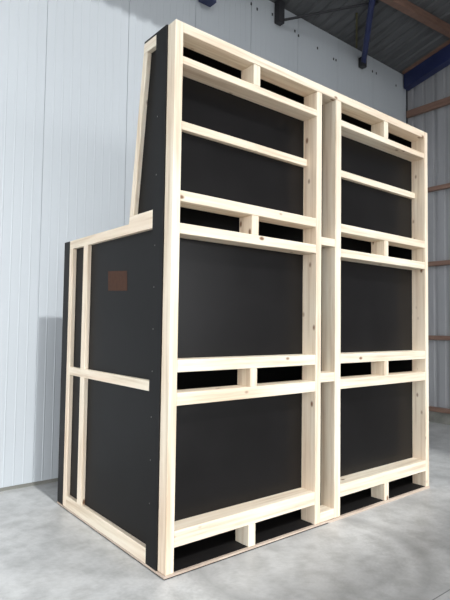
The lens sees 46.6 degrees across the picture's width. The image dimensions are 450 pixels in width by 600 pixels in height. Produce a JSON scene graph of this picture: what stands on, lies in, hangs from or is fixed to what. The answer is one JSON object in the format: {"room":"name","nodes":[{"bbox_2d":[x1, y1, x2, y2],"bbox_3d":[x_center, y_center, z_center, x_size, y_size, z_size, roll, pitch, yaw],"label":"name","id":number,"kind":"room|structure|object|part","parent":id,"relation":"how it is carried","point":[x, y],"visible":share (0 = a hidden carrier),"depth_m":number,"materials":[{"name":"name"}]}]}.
{"room":"warehouse interior","nodes":[
{"label":"warehouse interior","id":0,"kind":"room"},
{"bbox_2d":[0,0,405,487],"bbox_3d":[-3.258,-1.357,4.159,16.769,6.135,0.108,3,-4,-39],"label":"wall","id":1,"kind":"structure","parent":0,"point":[71,70],"depth_m":5.38,"materials":[{"name":"white metal"}]},
{"bbox_2d":[0,478,57,491],"bbox_3d":[-3.275,1.726,4.038,16.670,0.035,0.094,3,-4,-39],"label":"baseboard","id":2,"kind":"structure","parent":1,"relation":"attached to","point":[54,479],"depth_m":5.08,"materials":[{"name":"concrete"}]},
{"bbox_2d":[198,0,215,6],"bbox_3d":[-0.217,-4.016,6.573,0.190,0.556,0.135,3,-4,-39],"label":"beam","id":3,"kind":"structure","parent":1,"relation":"attached to","point":[209,3],"depth_m":6.56,"materials":[{"name":"blue metal"}]},
{"bbox_2d":[275,0,284,25],"bbox_3d":[0.774,-4.074,7.405,0.110,0.320,0.095,3,-4,-39],"label":"bracket","id":4,"kind":"object","parent":1,"relation":"attached to","point":[279,4],"visible":1,"depth_m":7.37,"materials":[{"name":"black metal"}]},
{"bbox_2d":[359,0,374,68],"bbox_3d":[2.183,-4.125,8.049,0.132,0.524,1.288,0,-3,9],"label":"brace","id":5,"kind":"object","parent":1,"relation":"attached to","point":[363,59],"visible":1,"depth_m":8.06,"materials":[{"name":"blue metal"}]},
{"bbox_2d":[284,1,377,20],"bbox_3d":[1.544,-4.173,7.534,1.425,0.477,0.035,1,-3,-10],"label":"rod","id":6,"kind":"object","parent":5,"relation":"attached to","point":[367,3],"visible":1,"depth_m":7.51,"materials":[{"name":"black metal"}]},
{"bbox_3d":[2.268,-3.914,8.611,0.100,0.160,0.095,3,-4,-39],"label":"foot plate","id":7,"kind":"part","parent":5,"relation":"part of","materials":[{"name":"black metal"}]},
{"bbox_2d":[0,422,449,599],"bbox_3d":[-2.640,0.042,-32.011,72.000,0.100,68.000,3,-4,-39],"label":"floor","id":8,"kind":"structure","parent":0,"point":[399,549],"depth_m":3.53,"materials":[{"name":"concrete"}]},
{"bbox_2d":[57,19,429,579],"bbox_3d":[0.304,0.037,4.991,3.114,3.600,1.751,3,-4,-39],"label":"crate","id":9,"kind":"object","parent":8,"relation":"on","point":[244,358],"visible":1,"depth_m":4.07,"materials":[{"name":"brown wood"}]},
{"bbox_3d":[-0.917,-0.032,4.100,0.015,3.573,1.590,3,-4,-39],"label":"panel","id":10,"kind":"part","parent":9,"relation":"part of","materials":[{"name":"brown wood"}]},
{"bbox_3d":[-0.370,-0.059,3.424,0.062,3.578,0.150,3,-4,-39],"label":"post","id":11,"kind":"part","parent":9,"relation":"part of","materials":[{"name":"beige wood"}]},
{"bbox_3d":[-0.319,1.788,4.420,1.574,0.014,1.751,3,-4,-39],"label":"plate","id":12,"kind":"part","parent":9,"relation":"part of","materials":[{"name":"brown wood"}]},
{"bbox_3d":[0.106,1.107,3.871,1.439,0.870,0.012,3,-4,-39],"label":"panel","id":13,"kind":"part","parent":9,"relation":"part of","materials":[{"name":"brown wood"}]},
{"bbox_3d":[-0.243,0.703,5.638,3.058,2.275,0.018,3,-4,-39],"label":"panel","id":14,"kind":"part","parent":9,"relation":"part of","materials":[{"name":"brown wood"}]},
{"bbox_3d":[0.121,0.008,3.924,1.439,0.890,0.012,3,-4,-39],"label":"panel","id":15,"kind":"part","parent":9,"relation":"part of","materials":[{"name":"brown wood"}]},
{"bbox_3d":[0.137,-1.111,3.979,1.439,0.910,0.012,3,-4,-39],"label":"panel","id":16,"kind":"part","parent":9,"relation":"part of","materials":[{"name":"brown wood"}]},
{"bbox_3d":[0.149,1.550,3.786,1.333,0.102,0.148,3,-4,-39],"label":"rail","id":17,"kind":"part","parent":9,"relation":"part of","materials":[{"name":"beige wood"}]},
{"bbox_3d":[0.162,0.669,3.829,1.333,0.082,0.148,3,-4,-39],"label":"rail","id":18,"kind":"part","parent":9,"relation":"part of","materials":[{"name":"beige wood"}]},
{"bbox_3d":[0.165,0.456,3.839,1.333,0.080,0.148,3,-4,-39],"label":"rail","id":19,"kind":"part","parent":9,"relation":"part of","materials":[{"name":"beige wood"}]},
{"bbox_3d":[0.177,-0.440,3.883,1.333,0.070,0.148,3,-4,-39],"label":"rail","id":20,"kind":"part","parent":9,"relation":"part of","materials":[{"name":"beige wood"}]},
{"bbox_3d":[0.180,-0.655,3.894,1.333,0.072,0.148,3,-4,-39],"label":"rail","id":21,"kind":"part","parent":9,"relation":"part of","materials":[{"name":"beige wood"}]},
{"bbox_3d":[0.193,-1.564,3.938,1.333,0.053,0.148,3,-4,-39],"label":"rail","id":22,"kind":"part","parent":9,"relation":"part of","materials":[{"name":"beige wood"}]},
{"bbox_3d":[0.585,-1.130,4.736,3.058,1.285,0.188,3,-4,-39],"label":"slanted panel","id":23,"kind":"part","parent":9,"relation":"part of","materials":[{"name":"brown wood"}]},
{"bbox_3d":[0.713,-1.771,4.615,3.100,0.013,0.235,3,-4,-39],"label":"panel","id":24,"kind":"part","parent":9,"relation":"part of","materials":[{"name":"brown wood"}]},
{"bbox_3d":[0.836,-1.748,4.466,2.980,0.070,0.150,3,-4,-39],"label":"rail","id":25,"kind":"part","parent":9,"relation":"part of","materials":[{"name":"beige wood"}]},
{"bbox_3d":[0.714,0.034,4.300,0.064,3.508,0.150,3,-4,-39],"label":"post","id":26,"kind":"part","parent":9,"relation":"part of","materials":[{"name":"beige wood"}]},
{"bbox_3d":[0.905,0.044,4.455,0.074,3.508,0.150,3,-4,-39],"label":"post","id":27,"kind":"part","parent":9,"relation":"part of","materials":[{"name":"beige wood"}]},
{"bbox_3d":[1.457,0.093,6.025,0.018,3.578,1.594,3,-4,-39],"label":"panel","id":28,"kind":"part","parent":9,"relation":"part of","materials":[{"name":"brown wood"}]},
{"bbox_3d":[1.379,1.175,4.901,1.444,0.870,0.012,3,-4,-39],"label":"panel","id":29,"kind":"part","parent":9,"relation":"part of","materials":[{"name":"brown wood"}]},
{"bbox_3d":[1.394,0.076,4.954,1.444,0.890,0.012,3,-4,-39],"label":"panel","id":30,"kind":"part","parent":9,"relation":"part of","materials":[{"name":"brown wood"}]},
{"bbox_3d":[1.409,-1.043,5.009,1.444,0.910,0.012,3,-4,-39],"label":"panel","id":31,"kind":"part","parent":9,"relation":"part of","materials":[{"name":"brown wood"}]},
{"bbox_3d":[0.890,1.857,5.398,1.540,0.022,1.751,3,-4,-39],"label":"plate","id":32,"kind":"part","parent":9,"relation":"part of","materials":[{"name":"brown wood"}]},
{"bbox_3d":[1.441,0.737,4.864,1.332,0.082,0.148,3,-4,-39],"label":"rail","id":33,"kind":"part","parent":9,"relation":"part of","materials":[{"name":"beige wood"}]},
{"bbox_3d":[1.472,-1.496,4.973,1.332,0.053,0.148,3,-4,-39],"label":"rail","id":34,"kind":"part","parent":9,"relation":"part of","materials":[{"name":"beige wood"}]},
{"bbox_3d":[1.429,1.618,4.822,1.332,0.102,0.148,3,-4,-39],"label":"rail","id":35,"kind":"part","parent":9,"relation":"part of","materials":[{"name":"beige wood"}]},
{"bbox_3d":[1.444,0.524,4.875,1.332,0.080,0.148,3,-4,-39],"label":"rail","id":36,"kind":"part","parent":9,"relation":"part of","materials":[{"name":"beige wood"}]},
{"bbox_3d":[1.457,-0.371,4.919,1.332,0.070,0.148,3,-4,-39],"label":"rail","id":37,"kind":"part","parent":9,"relation":"part of","materials":[{"name":"beige wood"}]},
{"bbox_3d":[1.460,-0.586,4.929,1.332,0.072,0.148,3,-4,-39],"label":"rail","id":38,"kind":"part","parent":9,"relation":"part of","materials":[{"name":"beige wood"}]},
{"bbox_3d":[1.991,0.067,5.335,0.058,3.578,0.150,3,-4,-39],"label":"post","id":39,"kind":"part","parent":9,"relation":"part of","materials":[{"name":"beige wood"}]},
{"bbox_2d":[269,0,366,32],"bbox_3d":[-1.829,-4.522,4.836,9.600,0.490,1.881,3,-4,-39],"label":"ceiling","id":40,"kind":"structure","parent":0,"point":[326,22],"depth_m":7.70,"materials":[{"name":"grey metal"}]},
{"bbox_2d":[329,0,449,74],"bbox_3d":[5.995,-5.620,4.770,2.380,2.895,11.901,3,-4,-39],"label":"ceiling","id":41,"kind":"structure","parent":0,"point":[398,40],"depth_m":8.39,"materials":[{"name":"grey metal"}]},
{"bbox_2d":[356,13,357,47],"bbox_3d":[2.067,-4.222,8.204,0.031,0.142,0.769,0,-3,14],"label":"conduit","id":42,"kind":"object","parent":41,"relation":"attached to","point":[356,13],"visible":1,"depth_m":8.16,"materials":[{"name":"metal"}]},
{"bbox_2d":[380,0,449,37],"bbox_3d":[3.056,-4.353,8.033,1.992,0.164,0.100,3,-3,-35],"label":"beam","id":43,"kind":"structure","parent":41,"relation":"attached to","point":[406,7],"depth_m":7.94,"materials":[{"name":"brown wood"}]},
{"bbox_2d":[408,65,449,408],"bbox_3d":[6.896,-2.619,5.054,0.034,8.756,11.380,3,-4,-39],"label":"wall","id":44,"kind":"structure","parent":0,"point":[436,123],"depth_m":8.96,"materials":[{"name":"grey metal"}]},
{"bbox_2d":[406,90,407,123],"bbox_3d":[3.239,-1.142,9.425,0.031,5.870,0.122,3,-4,-39],"label":"trim","id":45,"kind":"structure","parent":44,"relation":"attached to","point":[406,90],"depth_m":9.49,"materials":[{"name":"black metal"}]},
{"bbox_2d":[402,39,449,73],"bbox_3d":[6.858,-5.614,5.116,0.195,2.769,11.350,3,-4,-39],"label":"trim","id":46,"kind":"structure","parent":44,"relation":"attached to","point":[446,43],"depth_m":9.04,"materials":[{"name":"brown wood"}]},
{"bbox_2d":[404,44,449,90],"bbox_3d":[6.871,-5.459,5.121,0.155,2.979,11.350,3,-4,-39],"label":"beam","id":47,"kind":"structure","parent":44,"relation":"attached to","point":[439,60],"depth_m":9.08,"materials":[{"name":"blue metal"}]},
{"bbox_2d":[406,96,449,117],"bbox_3d":[6.877,-3.522,5.060,0.068,0.120,11.360,3,-4,-39],"label":"trim","id":48,"kind":"structure","parent":44,"relation":"attached to","point":[443,102],"depth_m":9.12,"materials":[{"name":"brown wood"}]},
{"bbox_2d":[428,183,449,192],"bbox_3d":[6.857,-2.067,4.989,0.068,0.075,11.360,3,-4,-39],"label":"trim","id":49,"kind":"structure","parent":44,"relation":"attached to","point":[443,186],"depth_m":8.90,"materials":[{"name":"brown wood"}]},
{"bbox_2d":[428,260,449,266],"bbox_3d":[6.839,-0.771,4.925,0.068,0.080,11.360,3,-4,-39],"label":"trim","id":50,"kind":"structure","parent":44,"relation":"attached to","point":[443,262],"depth_m":8.85,"materials":[{"name":"brown wood"}]},
{"bbox_2d":[428,335,449,339],"bbox_3d":[6.821,0.490,4.864,0.068,0.075,11.360,3,-4,-39],"label":"trim","id":51,"kind":"structure","parent":44,"relation":"attached to","point":[430,337],"depth_m":8.80,"materials":[{"name":"brown wood"}]},
{"bbox_2d":[429,411,449,424],"bbox_3d":[6.865,1.830,4.862,0.135,0.190,11.380,3,-4,-39],"label":"baseboard","id":52,"kind":"structure","parent":44,"relation":"attached to","point":[437,417],"depth_m":8.78,"materials":[{"name":"concrete"}]},
{"bbox_2d":[429,406,449,413],"bbox_3d":[6.805,1.693,4.805,0.068,0.075,11.360,3,-4,-39],"label":"trim","id":53,"kind":"structure","parent":44,"relation":"attached to","point":[431,408],"depth_m":8.72,"materials":[{"name":"brown wood"}]}
]}

